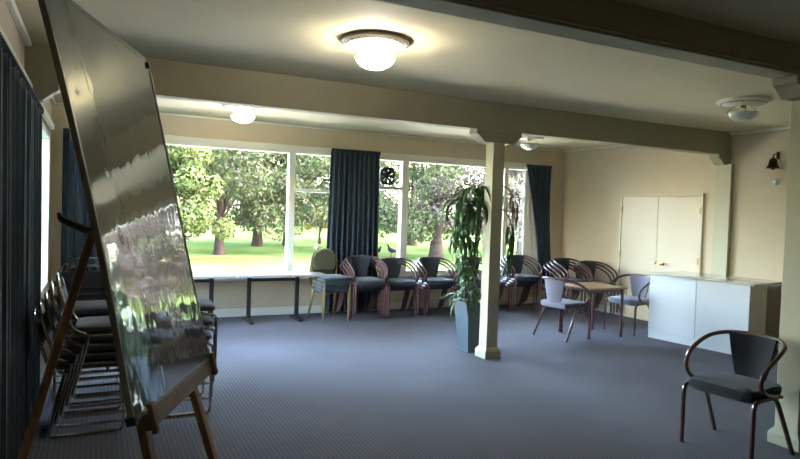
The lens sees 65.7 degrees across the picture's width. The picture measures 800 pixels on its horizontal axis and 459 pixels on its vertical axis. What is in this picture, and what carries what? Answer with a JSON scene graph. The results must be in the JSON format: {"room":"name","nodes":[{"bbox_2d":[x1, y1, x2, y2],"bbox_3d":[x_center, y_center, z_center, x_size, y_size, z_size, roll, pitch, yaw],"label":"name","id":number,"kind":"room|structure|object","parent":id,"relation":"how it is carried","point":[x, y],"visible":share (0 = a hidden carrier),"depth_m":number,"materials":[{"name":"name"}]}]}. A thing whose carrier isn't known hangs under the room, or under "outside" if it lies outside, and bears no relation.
{"room":"community hall","nodes":[
{"label":"community hall","id":0,"kind":"room"},
{"bbox_2d":[0,0,51,312],"bbox_3d":[-1.257,0.101,1.283,0.160,2.636,13.400,1,2,-26],"label":"wall","id":1,"kind":"structure","parent":0,"point":[7,23],"depth_m":4.09,"materials":[{"name":"paint"}]},
{"bbox_2d":[0,25,53,129],"bbox_3d":[-2.771,-1.035,4.639,0.055,0.060,5.050,1,2,-26],"label":"rail","id":2,"kind":"object","parent":1,"relation":"attached to","point":[45,115],"visible":0.33,"depth_m":4.17,"materials":[{"name":"beige paint"}]},
{"bbox_2d":[0,32,43,458],"bbox_3d":[-2.299,0.187,3.723,0.114,2.205,2.915,1,2,-26],"label":"curtain","id":3,"kind":"object","parent":2,"relation":"hanging from","point":[21,111],"visible":0.96,"depth_m":3.38,"materials":[{"name":"fabric"}]},
{"bbox_2d":[5,0,55,104],"bbox_3d":[-2.793,-1.356,4.686,0.045,0.035,5.760,1,2,-26],"label":"trim","id":4,"kind":"structure","parent":1,"relation":"attached to","point":[11,5],"depth_m":3.93,"materials":[{"name":"beige paint"}]},
{"bbox_2d":[41,122,49,296],"bbox_3d":[-2.935,-0.120,4.797,0.110,1.690,4.600,1,2,-26],"label":"window","id":5,"kind":"structure","parent":1,"relation":"in","point":[45,133],"depth_m":6.82,"materials":[{"name":"beige paint"}]},
{"bbox_2d":[61,128,99,270],"bbox_3d":[-3.538,-0.029,7.471,0.971,2.305,0.090,1,2,-26],"label":"curtain","id":6,"kind":"object","parent":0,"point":[74,205],"visible":0.22,"depth_m":7.30,"materials":[{"name":"fabric"}]},
{"bbox_2d":[49,105,565,308],"bbox_3d":[-0.693,-0.120,9.113,8.168,2.636,0.160,1,2,-26],"label":"wall","id":7,"kind":"structure","parent":0,"point":[227,294],"depth_m":8.62,"materials":[{"name":"paint"}]},
{"bbox_2d":[164,135,331,280],"bbox_3d":[-2.032,-0.249,8.370,2.970,1.860,0.160,1,2,-26],"label":"window","id":8,"kind":"structure","parent":7,"relation":"in","point":[292,150],"depth_m":8.57,"materials":[{"name":"beige paint"}]},
{"bbox_2d":[56,102,564,151],"bbox_3d":[-0.628,-1.420,8.978,7.723,0.025,0.030,1,2,-26],"label":"trim","id":9,"kind":"structure","parent":7,"relation":"attached to","point":[162,113],"depth_m":8.80,"materials":[{"name":"beige paint"}]},
{"bbox_2d":[202,296,546,317],"bbox_3d":[-0.705,1.146,9.067,7.748,0.110,0.020,1,2,-26],"label":"baseboard","id":10,"kind":"structure","parent":7,"relation":"attached to","point":[238,312],"depth_m":8.66,"materials":[{"name":"beige paint"}]},
{"bbox_2d":[378,152,538,277],"bbox_3d":[0.833,-0.196,9.783,3.420,1.860,0.160,1,2,-26],"label":"window","id":11,"kind":"structure","parent":7,"relation":"in","point":[404,159],"depth_m":9.43,"materials":[{"name":"beige paint"}]},
{"bbox_2d":[325,148,380,311],"bbox_3d":[-0.673,0.018,8.896,0.822,2.315,0.093,1,2,-26],"label":"curtain","id":12,"kind":"object","parent":11,"relation":"hanging from","point":[353,206],"visible":0.78,"depth_m":8.89,"materials":[{"name":"fabric"}]},
{"bbox_2d":[379,167,394,184],"bbox_3d":[-0.199,-0.795,9.252,0.250,0.262,0.070,1,2,-26],"label":"fan","id":13,"kind":"object","parent":11,"relation":"attached to","point":[386,175],"visible":0.96,"depth_m":9.24,"materials":[{"name":"black plastic"}]},
{"bbox_2d":[521,170,537,285],"bbox_3d":[2.255,-0.012,10.407,0.450,1.941,0.036,1,2,-26],"label":"sheer curtain","id":14,"kind":"object","parent":11,"relation":"hanging from","point":[529,244],"visible":0.7,"depth_m":10.35,"materials":[{"name":"white fabric"}]},
{"bbox_2d":[526,164,551,289],"bbox_3d":[2.343,-0.031,10.366,0.653,2.085,0.083,1,2,-26],"label":"curtain","id":15,"kind":"object","parent":11,"relation":"hanging from","point":[539,176],"visible":0.87,"depth_m":10.36,"materials":[{"name":"fabric"}]},
{"bbox_2d":[15,0,799,149],"bbox_3d":[2.344,-1.210,2.994,8.168,0.120,13.800,1,2,-26],"label":"ceiling","id":16,"kind":"structure","parent":0,"point":[446,55],"depth_m":4.56,"materials":[{"name":"paint"}]},
{"bbox_2d":[222,104,263,122],"bbox_3d":[-1.797,-1.316,7.086,0.464,0.196,0.464,1,2,-26],"label":"ceiling lamp","id":17,"kind":"object","parent":16,"relation":"attached to","point":[241,118],"visible":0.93,"depth_m":7.01,"materials":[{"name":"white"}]},
{"bbox_2d":[341,31,409,69],"bbox_3d":[-0.166,-1.172,4.158,0.464,0.196,0.464,1,2,-26],"label":"ceiling lamp","id":18,"kind":"object","parent":16,"relation":"attached to","point":[376,43],"visible":1,"depth_m":4.07,"materials":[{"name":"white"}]},
{"bbox_2d":[519,135,544,149],"bbox_3d":[1.876,-1.250,8.952,0.464,0.196,0.464,1,2,-26],"label":"ceiling lamp","id":19,"kind":"object","parent":16,"relation":"attached to","point":[528,146],"visible":0.77,"depth_m":8.87,"materials":[{"name":"white glass"}]},
{"bbox_2d":[716,96,772,121],"bbox_3d":[3.210,-1.109,5.789,0.464,0.196,0.464,1,2,-26],"label":"ceiling lamp","id":20,"kind":"object","parent":16,"relation":"attached to","point":[741,101],"visible":1,"depth_m":5.71,"materials":[{"name":"white glass"}]},
{"bbox_2d":[18,303,799,458],"bbox_3d":[2.252,1.543,3.078,8.168,0.120,13.800,1,2,-26],"label":"floor","id":21,"kind":"structure","parent":0,"point":[398,385],"depth_m":4.95,"materials":[{"name":"carpet"}]},
{"bbox_2d":[32,307,124,437],"bbox_3d":[-2.144,0.909,4.141,0.545,0.790,0.489,1,2,-26],"label":"chair","id":22,"kind":"object","parent":21,"relation":"on","point":[38,329],"visible":0.56,"depth_m":3.98,"materials":[{"name":"fabric"}]},
{"bbox_2d":[38,298,126,427],"bbox_3d":[-2.114,0.851,4.153,0.545,0.790,0.489,1,2,-26],"label":"chair","id":23,"kind":"object","parent":22,"relation":"on","point":[64,356],"visible":0.46,"depth_m":3.96,"materials":[{"name":"metal"}]},
{"bbox_2d":[44,289,125,418],"bbox_3d":[-2.083,0.794,4.166,0.545,0.790,0.489,1,2,-26],"label":"chair","id":24,"kind":"object","parent":23,"relation":"on","point":[69,347],"visible":0.51,"depth_m":3.97,"materials":[{"name":"fabric"}]},
{"bbox_2d":[50,280,124,408],"bbox_3d":[-2.052,0.736,4.178,0.545,0.790,0.489,1,2,-26],"label":"chair","id":25,"kind":"object","parent":24,"relation":"on","point":[76,338],"visible":0.51,"depth_m":3.97,"materials":[{"name":"metal"}]},
{"bbox_2d":[56,272,122,398],"bbox_3d":[-2.022,0.679,4.190,0.545,0.790,0.489,1,2,-26],"label":"chair","id":26,"kind":"object","parent":25,"relation":"on","point":[84,325],"visible":0.64,"depth_m":4.00,"materials":[{"name":"fabric"}]},
{"bbox_2d":[51,338,118,400],"bbox_3d":[-2.480,0.874,4.919,0.489,0.790,0.545,1,2,-31],"label":"chair","id":27,"kind":"object","parent":21,"relation":"on","point":[117,379],"visible":0.1,"depth_m":5.04,"materials":[{"name":"metal"}]},
{"bbox_2d":[53,265,108,378],"bbox_3d":[-2.427,0.692,4.836,0.489,0.790,0.545,1,2,-31],"label":"chair","id":28,"kind":"object","parent":27,"relation":"on","point":[91,290],"visible":0.21,"depth_m":4.99,"materials":[{"name":"fabric"}]},
{"bbox_2d":[53,257,107,371],"bbox_3d":[-2.410,0.631,4.808,0.489,0.790,0.545,1,2,-31],"label":"chair","id":29,"kind":"object","parent":28,"relation":"on","point":[91,278],"visible":0.34,"depth_m":4.91,"materials":[{"name":"fabric"}]},
{"bbox_2d":[52,281,118,386],"bbox_3d":[-2.445,0.752,4.864,0.489,0.790,0.545,1,2,-31],"label":"chair","id":30,"kind":"object","parent":27,"relation":"on","point":[94,296],"visible":0.09,"depth_m":5.04,"materials":[{"name":"fabric"}]},
{"bbox_2d":[52,330,118,393],"bbox_3d":[-2.462,0.813,4.891,0.489,0.790,0.545,1,2,-31],"label":"chair","id":31,"kind":"object","parent":27,"relation":"on","point":[69,331],"visible":0.08,"depth_m":4.62,"materials":[{"name":"metal"}]},
{"bbox_2d":[17,212,217,458],"bbox_3d":[-1.052,0.459,2.259,1.003,1.884,0.854,1,2,-18],"label":"easel","id":32,"kind":"object","parent":21,"relation":"on","point":[148,425],"visible":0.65,"depth_m":2.42,"materials":[{"name":"brown wood"}]},
{"bbox_2d":[38,0,209,427],"bbox_3d":[-0.939,-0.073,2.240,0.315,1.337,0.956,2,2,-4],"label":"whiteboard","id":33,"kind":"object","parent":32,"relation":"on","point":[107,89],"visible":0.97,"depth_m":2.08,"materials":[{"name":"grey plastic"}]},
{"bbox_2d":[166,345,211,416],"bbox_3d":[-1.687,0.911,4.547,0.545,0.790,0.489,1,2,-23],"label":"chair","id":34,"kind":"object","parent":21,"relation":"on","point":[210,375],"visible":0.06,"depth_m":4.43,"materials":[{"name":"metal"}]},
{"bbox_2d":[183,326,213,400],"bbox_3d":[-1.674,0.807,4.548,0.545,0.790,0.489,1,2,-23],"label":"chair","id":35,"kind":"object","parent":34,"relation":"on","point":[208,334],"visible":0.15,"depth_m":4.44,"materials":[{"name":"fabric"}]},
{"bbox_2d":[200,312,215,384],"bbox_3d":[-1.661,0.702,4.549,0.545,0.790,0.489,1,2,-23],"label":"chair","id":36,"kind":"object","parent":35,"relation":"on","point":[207,320],"visible":0.13,"depth_m":4.44,"materials":[{"name":"metal"}]},
{"bbox_2d":[198,298,217,363],"bbox_3d":[-1.649,0.597,4.550,0.545,0.790,0.489,1,2,-23],"label":"chair","id":37,"kind":"object","parent":36,"relation":"on","point":[204,304],"visible":0.2,"depth_m":4.44,"materials":[{"name":"fabric"}]},
{"bbox_2d":[192,271,235,326],"bbox_3d":[-2.679,0.864,7.635,1.175,0.628,0.540,1,2,-26],"label":"folding table","id":38,"kind":"object","parent":21,"relation":"on","point":[199,277],"visible":0.28,"depth_m":7.74,"materials":[{"name":"laminate"}]},
{"bbox_2d":[230,270,326,324],"bbox_3d":[-1.610,0.884,8.162,1.160,0.628,0.540,1,2,-26],"label":"folding table","id":39,"kind":"object","parent":21,"relation":"on","point":[251,276],"visible":0.93,"depth_m":8.07,"materials":[{"name":"laminate"}]},
{"bbox_2d":[307,277,348,323],"bbox_3d":[-0.961,0.816,8.334,0.421,0.805,0.501,1,2,-32],"label":"banquet chair","id":40,"kind":"object","parent":21,"relation":"on","point":[343,290],"visible":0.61,"depth_m":8.21,"materials":[{"name":"blue fabric"}]},
{"bbox_2d":[307,267,349,319],"bbox_3d":[-0.950,0.767,8.324,0.421,0.805,0.501,1,2,-32],"label":"banquet chair","id":41,"kind":"object","parent":40,"relation":"on","point":[313,283],"visible":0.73,"depth_m":8.16,"materials":[{"name":"blue fabric"}]},
{"bbox_2d":[308,262,349,315],"bbox_3d":[-0.940,0.717,8.313,0.421,0.805,0.501,1,2,-32],"label":"banquet chair","id":42,"kind":"object","parent":41,"relation":"on","point":[321,271],"visible":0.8,"depth_m":8.17,"materials":[{"name":"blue fabric"}]},
{"bbox_2d":[309,248,351,311],"bbox_3d":[-0.929,0.668,8.303,0.421,0.805,0.501,1,2,-32],"label":"banquet chair","id":43,"kind":"object","parent":42,"relation":"on","point":[324,259],"visible":0.93,"depth_m":8.41,"materials":[{"name":"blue fabric"}]},
{"bbox_2d":[334,263,381,320],"bbox_3d":[-0.577,0.847,8.637,0.554,0.756,0.474,1,2,-29],"label":"armchair","id":44,"kind":"object","parent":21,"relation":"on","point":[373,266],"visible":0.3,"depth_m":8.55,"materials":[{"name":"brown wood"}]},
{"bbox_2d":[335,261,383,318],"bbox_3d":[-0.545,0.812,8.581,0.554,0.756,0.474,1,2,-29],"label":"armchair","id":45,"kind":"object","parent":44,"relation":"on","point":[374,263],"visible":0.4,"depth_m":8.49,"materials":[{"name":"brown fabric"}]},
{"bbox_2d":[337,258,385,316],"bbox_3d":[-0.514,0.778,8.526,0.554,0.756,0.474,1,2,-29],"label":"armchair","id":46,"kind":"object","parent":45,"relation":"on","point":[344,261],"visible":0.48,"depth_m":8.43,"materials":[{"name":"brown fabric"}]},
{"bbox_2d":[339,255,388,314],"bbox_3d":[-0.482,0.744,8.471,0.554,0.756,0.474,1,2,-29],"label":"armchair","id":47,"kind":"object","parent":46,"relation":"on","point":[359,265],"visible":0.9,"depth_m":8.49,"materials":[{"name":"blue fabric"}]},
{"bbox_2d":[368,263,415,317],"bbox_3d":[-0.102,0.855,8.880,0.554,0.756,0.474,1,2,-27],"label":"armchair","id":48,"kind":"object","parent":21,"relation":"on","point":[411,270],"visible":0.3,"depth_m":8.79,"materials":[{"name":"brown wood"}]},
{"bbox_2d":[370,260,417,316],"bbox_3d":[-0.073,0.821,8.824,0.554,0.756,0.474,1,2,-27],"label":"armchair","id":49,"kind":"object","parent":48,"relation":"on","point":[406,262],"visible":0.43,"depth_m":8.73,"materials":[{"name":"brown wood"}]},
{"bbox_2d":[372,257,419,314],"bbox_3d":[-0.043,0.786,8.768,0.554,0.756,0.474,1,2,-27],"label":"armchair","id":50,"kind":"object","parent":49,"relation":"on","point":[393,264],"visible":0.85,"depth_m":8.79,"materials":[{"name":"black fabric"}]},
{"bbox_2d":[407,262,452,315],"bbox_3d":[0.464,0.864,9.204,0.554,0.756,0.474,1,2,-26],"label":"armchair","id":51,"kind":"object","parent":21,"relation":"on","point":[450,271],"visible":0.45,"depth_m":9.09,"materials":[{"name":"brown wood"}]},
{"bbox_2d":[409,259,455,313],"bbox_3d":[0.492,0.830,9.147,0.554,0.756,0.474,1,2,-26],"label":"armchair","id":52,"kind":"object","parent":51,"relation":"on","point":[417,264],"visible":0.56,"depth_m":9.04,"materials":[{"name":"brown wood"}]},
{"bbox_2d":[411,257,457,311],"bbox_3d":[0.521,0.795,9.091,0.554,0.756,0.474,1,2,-26],"label":"armchair","id":53,"kind":"object","parent":52,"relation":"on","point":[430,265],"visible":0.89,"depth_m":9.13,"materials":[{"name":"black fabric"}]},
{"bbox_2d":[448,262,481,308],"bbox_3d":[1.109,0.876,9.523,0.554,0.756,0.474,1,2,-26],"label":"armchair","id":54,"kind":"object","parent":21,"relation":"on","point":[456,281],"visible":0.04,"depth_m":9.58,"materials":[{"name":"brown wood"}]},
{"bbox_2d":[450,259,481,306],"bbox_3d":[1.138,0.842,9.466,0.554,0.756,0.474,1,2,-26],"label":"armchair","id":55,"kind":"object","parent":54,"relation":"on","point":[461,259],"visible":0.13,"depth_m":9.24,"materials":[{"name":"brown wood"}]},
{"bbox_2d":[457,257,480,296],"bbox_3d":[1.167,0.807,9.409,0.554,0.756,0.474,1,2,-26],"label":"armchair","id":56,"kind":"object","parent":55,"relation":"on","point":[478,258],"visible":0.11,"depth_m":9.57,"materials":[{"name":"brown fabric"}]},
{"bbox_2d":[438,184,519,352],"bbox_3d":[0.832,0.419,6.633,0.851,1.813,0.611,2,2,3],"label":"potted plant","id":57,"kind":"object","parent":21,"relation":"on","point":[467,311],"visible":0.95,"depth_m":6.61,"materials":[{"name":"green plant"}]},
{"bbox_2d":[475,143,504,359],"bbox_3d":[0.954,0.220,6.448,0.196,2.230,0.196,1,2,-26],"label":"column","id":58,"kind":"structure","parent":21,"relation":"on","point":[487,348],"depth_m":6.39,"materials":[{"name":"paint"}]},
{"bbox_2d":[499,261,534,310],"bbox_3d":[1.816,0.889,9.861,0.554,0.756,0.474,1,2,-23],"label":"armchair","id":59,"kind":"object","parent":21,"relation":"on","point":[501,265],"visible":0.45,"depth_m":9.74,"materials":[{"name":"brown wood"}]},
{"bbox_2d":[499,259,537,309],"bbox_3d":[1.842,0.855,9.803,0.554,0.756,0.474,1,2,-23],"label":"armchair","id":60,"kind":"object","parent":59,"relation":"on","point":[503,263],"visible":0.5,"depth_m":9.68,"materials":[{"name":"brown wood"}]},
{"bbox_2d":[499,257,539,307],"bbox_3d":[1.868,0.820,9.745,0.554,0.756,0.475,1,2,-23],"label":"armchair","id":61,"kind":"object","parent":60,"relation":"on","point":[503,258],"visible":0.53,"depth_m":9.63,"materials":[{"name":"brown wood"}]},
{"bbox_2d":[499,255,542,305],"bbox_3d":[1.894,0.786,9.687,0.554,0.756,0.475,1,2,-23],"label":"armchair","id":62,"kind":"object","parent":61,"relation":"on","point":[518,261],"visible":0.79,"depth_m":9.64,"materials":[{"name":"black fabric"}]},
{"bbox_2d":[536,264,582,314],"bbox_3d":[2.454,0.922,9.485,0.554,0.756,0.474,1,2,-33],"label":"armchair","id":63,"kind":"object","parent":21,"relation":"on","point":[545,266],"visible":0.27,"depth_m":9.47,"materials":[{"name":"brown wood"}]},
{"bbox_2d":[538,262,585,314],"bbox_3d":[2.490,0.888,9.432,0.554,0.756,0.474,1,2,-33],"label":"armchair","id":64,"kind":"object","parent":63,"relation":"on","point":[548,264],"visible":0.28,"depth_m":9.38,"materials":[{"name":"brown wood"}]},
{"bbox_2d":[542,260,588,313],"bbox_3d":[2.525,0.854,9.378,0.554,0.756,0.474,1,2,-33],"label":"armchair","id":65,"kind":"object","parent":64,"relation":"on","point":[552,263],"visible":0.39,"depth_m":9.33,"materials":[{"name":"brown wood"}]},
{"bbox_2d":[553,258,591,311],"bbox_3d":[2.560,0.819,9.325,0.554,0.756,0.474,1,2,-33],"label":"armchair","id":66,"kind":"object","parent":65,"relation":"on","point":[562,263],"visible":0.49,"depth_m":9.41,"materials":[{"name":"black fabric"}]},
{"bbox_2d":[532,276,589,342],"bbox_3d":[2.024,0.962,7.692,0.474,0.756,0.554,1,2,-35],"label":"armchair","id":67,"kind":"object","parent":21,"relation":"on","point":[554,287],"visible":1,"depth_m":7.53,"materials":[{"name":"grey fabric"}]},
{"bbox_2d":[571,265,611,316],"bbox_3d":[2.924,0.936,9.549,0.554,0.756,0.474,1,2,-26],"label":"armchair","id":68,"kind":"object","parent":21,"relation":"on","point":[574,268],"visible":0.22,"depth_m":9.48,"materials":[{"name":"brown wood"}]},
{"bbox_2d":[568,263,615,313],"bbox_3d":[2.953,0.901,9.492,0.554,0.756,0.474,1,2,-26],"label":"armchair","id":69,"kind":"object","parent":68,"relation":"on","point":[577,266],"visible":0.37,"depth_m":9.45,"materials":[{"name":"brown wood"}]},
{"bbox_2d":[575,260,618,313],"bbox_3d":[2.981,0.867,9.435,0.554,0.756,0.474,1,2,-26],"label":"armchair","id":70,"kind":"object","parent":69,"relation":"on","point":[591,264],"visible":0.47,"depth_m":9.52,"materials":[{"name":"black fabric"}]},
{"bbox_2d":[560,282,627,339],"bbox_3d":[2.451,1.026,7.926,0.620,0.630,0.600,1,2,-26],"label":"table","id":71,"kind":"object","parent":21,"relation":"on","point":[593,287],"visible":0.82,"depth_m":7.80,"materials":[{"name":"brown wood"}]},
{"bbox_2d":[603,274,649,335],"bbox_3d":[3.071,0.981,8.227,0.474,0.756,0.554,1,2,-33],"label":"armchair","id":72,"kind":"object","parent":21,"relation":"on","point":[640,283],"visible":0.82,"depth_m":8.26,"materials":[{"name":"grey fabric"}]},
{"bbox_2d":[648,271,781,353],"bbox_3d":[3.809,0.987,7.530,0.770,0.822,1.300,1,2,-34],"label":"cabinet","id":73,"kind":"object","parent":21,"relation":"on","point":[684,306],"depth_m":7.29,"materials":[{"name":"white laminate"}]},
{"bbox_2d":[648,271,781,285],"bbox_3d":[3.822,0.587,7.518,0.770,0.021,1.300,1,2,-34],"label":"countertop","id":74,"kind":"structure","parent":73,"relation":"on","point":[679,274],"depth_m":7.38,"materials":[{"name":"grey laminate"}]},
{"bbox_2d":[679,330,794,458],"bbox_3d":[2.233,1.079,4.110,0.474,0.756,0.554,1,2,-33],"label":"armchair","id":75,"kind":"object","parent":21,"relation":"on","point":[752,353],"visible":1,"depth_m":4.12,"materials":[{"name":"fabric"}]},
{"bbox_2d":[767,100,799,452],"bbox_3d":[2.702,0.300,4.166,0.216,2.327,0.216,1,2,-26],"label":"column","id":76,"kind":"structure","parent":21,"relation":"on","point":[788,372],"depth_m":4.14,"materials":[{"name":"paint"}]},
{"bbox_2d":[561,130,789,337],"bbox_3d":[5.853,0.232,4.788,0.160,2.636,13.400,1,2,-26],"label":"wall","id":77,"kind":"structure","parent":0,"point":[595,180],"depth_m":8.42,"materials":[{"name":"paint"}]},
{"bbox_2d":[24,42,730,164],"bbox_3d":[0.725,-1.099,6.273,7.768,0.411,0.144,1,2,-26],"label":"beam","id":78,"kind":"structure","parent":77,"relation":"attached to","point":[487,122],"depth_m":5.82,"materials":[{"name":"paint"}]},
{"bbox_2d":[376,0,799,100],"bbox_3d":[1.973,-1.028,3.740,7.768,0.314,0.174,1,2,-26],"label":"beam","id":79,"kind":"structure","parent":77,"relation":"attached to","point":[611,23],"depth_m":3.35,"materials":[{"name":"paint"}]},
{"bbox_2d":[618,197,658,320],"bbox_3d":[3.542,0.419,9.246,0.036,1.816,0.689,1,2,-26],"label":"door","id":80,"kind":"structure","parent":77,"relation":"in","point":[637,255],"depth_m":9.23,"materials":[{"name":"paint"}]},
{"bbox_2d":[615,193,704,314],"bbox_3d":[3.703,0.419,8.926,0.030,1.865,1.450,1,2,-26],"label":"trim","id":81,"kind":"structure","parent":77,"relation":"attached to","point":[702,195],"depth_m":8.56,"materials":[{"name":"paint"}]},
{"bbox_2d":[564,126,789,151],"bbox_3d":[5.805,-1.069,4.703,0.045,0.035,13.400,1,2,-26],"label":"trim","id":82,"kind":"structure","parent":77,"relation":"attached to","point":[787,127],"depth_m":7.78,"materials":[{"name":"beige paint"}]},
{"bbox_2d":[654,196,700,271],"bbox_3d":[3.825,0.448,8.611,0.089,1.816,0.728,1,2,-26],"label":"door","id":83,"kind":"structure","parent":77,"relation":"in","point":[678,230],"depth_m":8.59,"materials":[{"name":"paint"}]},
{"bbox_2d":[576,299,778,349],"bbox_3d":[5.730,1.492,4.787,0.020,0.110,13.400,1,2,-26],"label":"baseboard","id":84,"kind":"structure","parent":77,"relation":"attached to","point":[600,307],"depth_m":9.78,"materials":[{"name":"beige paint"}]},
{"bbox_2d":[711,164,733,275],"bbox_3d":[4.148,0.280,8.001,0.055,2.230,0.220,1,2,-26],"label":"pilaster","id":85,"kind":"structure","parent":77,"relation":"attached to","point":[724,180],"depth_m":7.96,"materials":[{"name":"paint"}]},
{"bbox_2d":[766,152,779,169],"bbox_3d":[4.426,-0.816,7.338,0.155,0.222,0.155,3,2,19],"label":"bell","id":86,"kind":"object","parent":77,"relation":"attached to","point":[773,163],"visible":1,"depth_m":7.32,"materials":[{"name":"brown metal"}]},
{"bbox_2d":[772,179,778,184],"bbox_3d":[4.477,-0.566,7.387,0.036,0.076,0.076,1,2,-26],"label":"button","id":87,"kind":"object","parent":77,"relation":"attached to","point":[775,181],"visible":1,"depth_m":7.37,"materials":[{"name":"white plastic"}]},
{"label":"outside","id":88,"kind":"structure","parent":0,"visible":0},
{"bbox_2d":[185,209,518,271],"bbox_3d":[-8.486,0.101,28.514,130.000,1.789,138.600,1,2,-26],"label":"ground","id":89,"kind":"structure","parent":88,"point":[239,255],"depth_m":29.58,"materials":[{"name":"green plant"}]},
{"bbox_2d":[166,145,236,239],"bbox_3d":[-7.684,-1.229,21.226,4.052,4.852,4.097,2,2,-10],"label":"tree","id":90,"kind":"object","parent":89,"relation":"on","point":[183,160],"visible":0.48,"depth_m":20.48,"materials":[{"name":"green plant"}]},
{"bbox_2d":[179,153,225,213],"bbox_3d":[-12.446,-4.169,27.123,8.182,10.056,8.935,3,2,21],"label":"tree","id":91,"kind":"object","parent":89,"relation":"on","point":[207,153],"visible":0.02,"depth_m":28.66,"materials":[{"name":"green plant"}]},
{"bbox_2d":[182,150,268,224],"bbox_3d":[-15.087,-3.680,54.542,9.649,7.859,9.031,1,2,-32],"label":"tree","id":92,"kind":"object","parent":89,"relation":"on","point":[214,219],"visible":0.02,"depth_m":52.90,"materials":[{"name":"green plant"}]},
{"bbox_2d":[175,148,330,254],"bbox_3d":[-7.107,-3.787,24.449,9.333,9.805,9.244,1,2,-26],"label":"tree","id":93,"kind":"object","parent":89,"relation":"on","point":[225,159],"visible":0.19,"depth_m":24.61,"materials":[{"name":"green plant"}]},
{"bbox_2d":[205,150,327,246],"bbox_3d":[-6.683,-2.756,31.432,7.158,7.351,7.209,1,2,-26],"label":"tree","id":94,"kind":"object","parent":89,"relation":"on","point":[257,239],"visible":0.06,"depth_m":30.99,"materials":[{"name":"green plant"}]},
{"bbox_2d":[231,162,329,222],"bbox_3d":[-10.117,-3.506,56.497,9.956,7.088,10.276,1,2,-20],"label":"tree","id":95,"kind":"object","parent":89,"relation":"on","point":[315,181],"visible":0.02,"depth_m":54.24,"materials":[{"name":"green plant"}]},
{"bbox_2d":[244,154,329,245],"bbox_3d":[-5.906,-2.553,33.602,5.042,6.863,5.933,1,2,-33],"label":"tree","id":96,"kind":"object","parent":89,"relation":"on","point":[321,183],"visible":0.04,"depth_m":32.87,"materials":[{"name":"green plant"}]},
{"bbox_2d":[303,208,327,243],"bbox_3d":[-4.618,-0.247,36.178,1.789,2.178,1.753,1,2,-26],"label":"tree","id":97,"kind":"object","parent":89,"relation":"on","point":[309,226],"visible":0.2,"depth_m":36.14,"materials":[{"name":"green plant"}]},
{"bbox_2d":[296,155,409,215],"bbox_3d":[-2.526,-2.631,31.898,6.184,7.353,6.549,3,2,24],"label":"tree","id":98,"kind":"object","parent":89,"relation":"on","point":[322,197],"visible":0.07,"depth_m":30.57,"materials":[{"name":"green plant"}]},
{"bbox_2d":[312,160,396,227],"bbox_3d":[-4.283,-4.073,58.400,9.835,8.738,11.403,2,2,13],"label":"tree","id":99,"kind":"object","parent":89,"relation":"on","point":[383,160],"visible":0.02,"depth_m":56.04,"materials":[{"name":"green plant"}]},
{"bbox_2d":[386,244,396,256],"bbox_3d":[-0.344,0.879,24.000,0.456,0.593,0.172,2,2,16],"label":"bird","id":100,"kind":"object","parent":89,"relation":"on","point":[391,250],"visible":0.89,"depth_m":23.95},
{"bbox_2d":[378,160,480,244],"bbox_3d":[0.876,-3.582,38.089,9.392,9.101,6.948,3,2,42],"label":"tree","id":101,"kind":"object","parent":89,"relation":"on","point":[411,199],"visible":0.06,"depth_m":37.81,"materials":[{"name":"green plant"}]},
{"bbox_2d":[390,166,482,233],"bbox_3d":[3.342,-4.348,59.229,9.618,9.619,10.825,1,2,-26],"label":"tree","id":102,"kind":"object","parent":89,"relation":"on","point":[433,166],"visible":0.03,"depth_m":58.05,"materials":[{"name":"green plant"}]},
{"bbox_2d":[378,162,518,258],"bbox_3d":[1.477,-2.805,27.766,6.820,8.220,6.465,2,2,-10],"label":"tree","id":103,"kind":"object","parent":89,"relation":"on","point":[423,223],"visible":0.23,"depth_m":27.01,"materials":[{"name":"green plant"}]},
{"bbox_2d":[412,166,524,241],"bbox_3d":[3.603,-2.857,27.169,6.342,8.497,5.700,3,2,26],"label":"tree","id":104,"kind":"object","parent":89,"relation":"on","point":[480,175],"visible":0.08,"depth_m":26.38,"materials":[{"name":"green plant"}]},
{"bbox_2d":[452,170,524,254],"bbox_3d":[6.051,-3.311,30.625,6.310,9.362,7.641,2,2,11],"label":"tree","id":105,"kind":"object","parent":89,"relation":"on","point":[519,224],"visible":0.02,"depth_m":30.67,"materials":[{"name":"green plant"}]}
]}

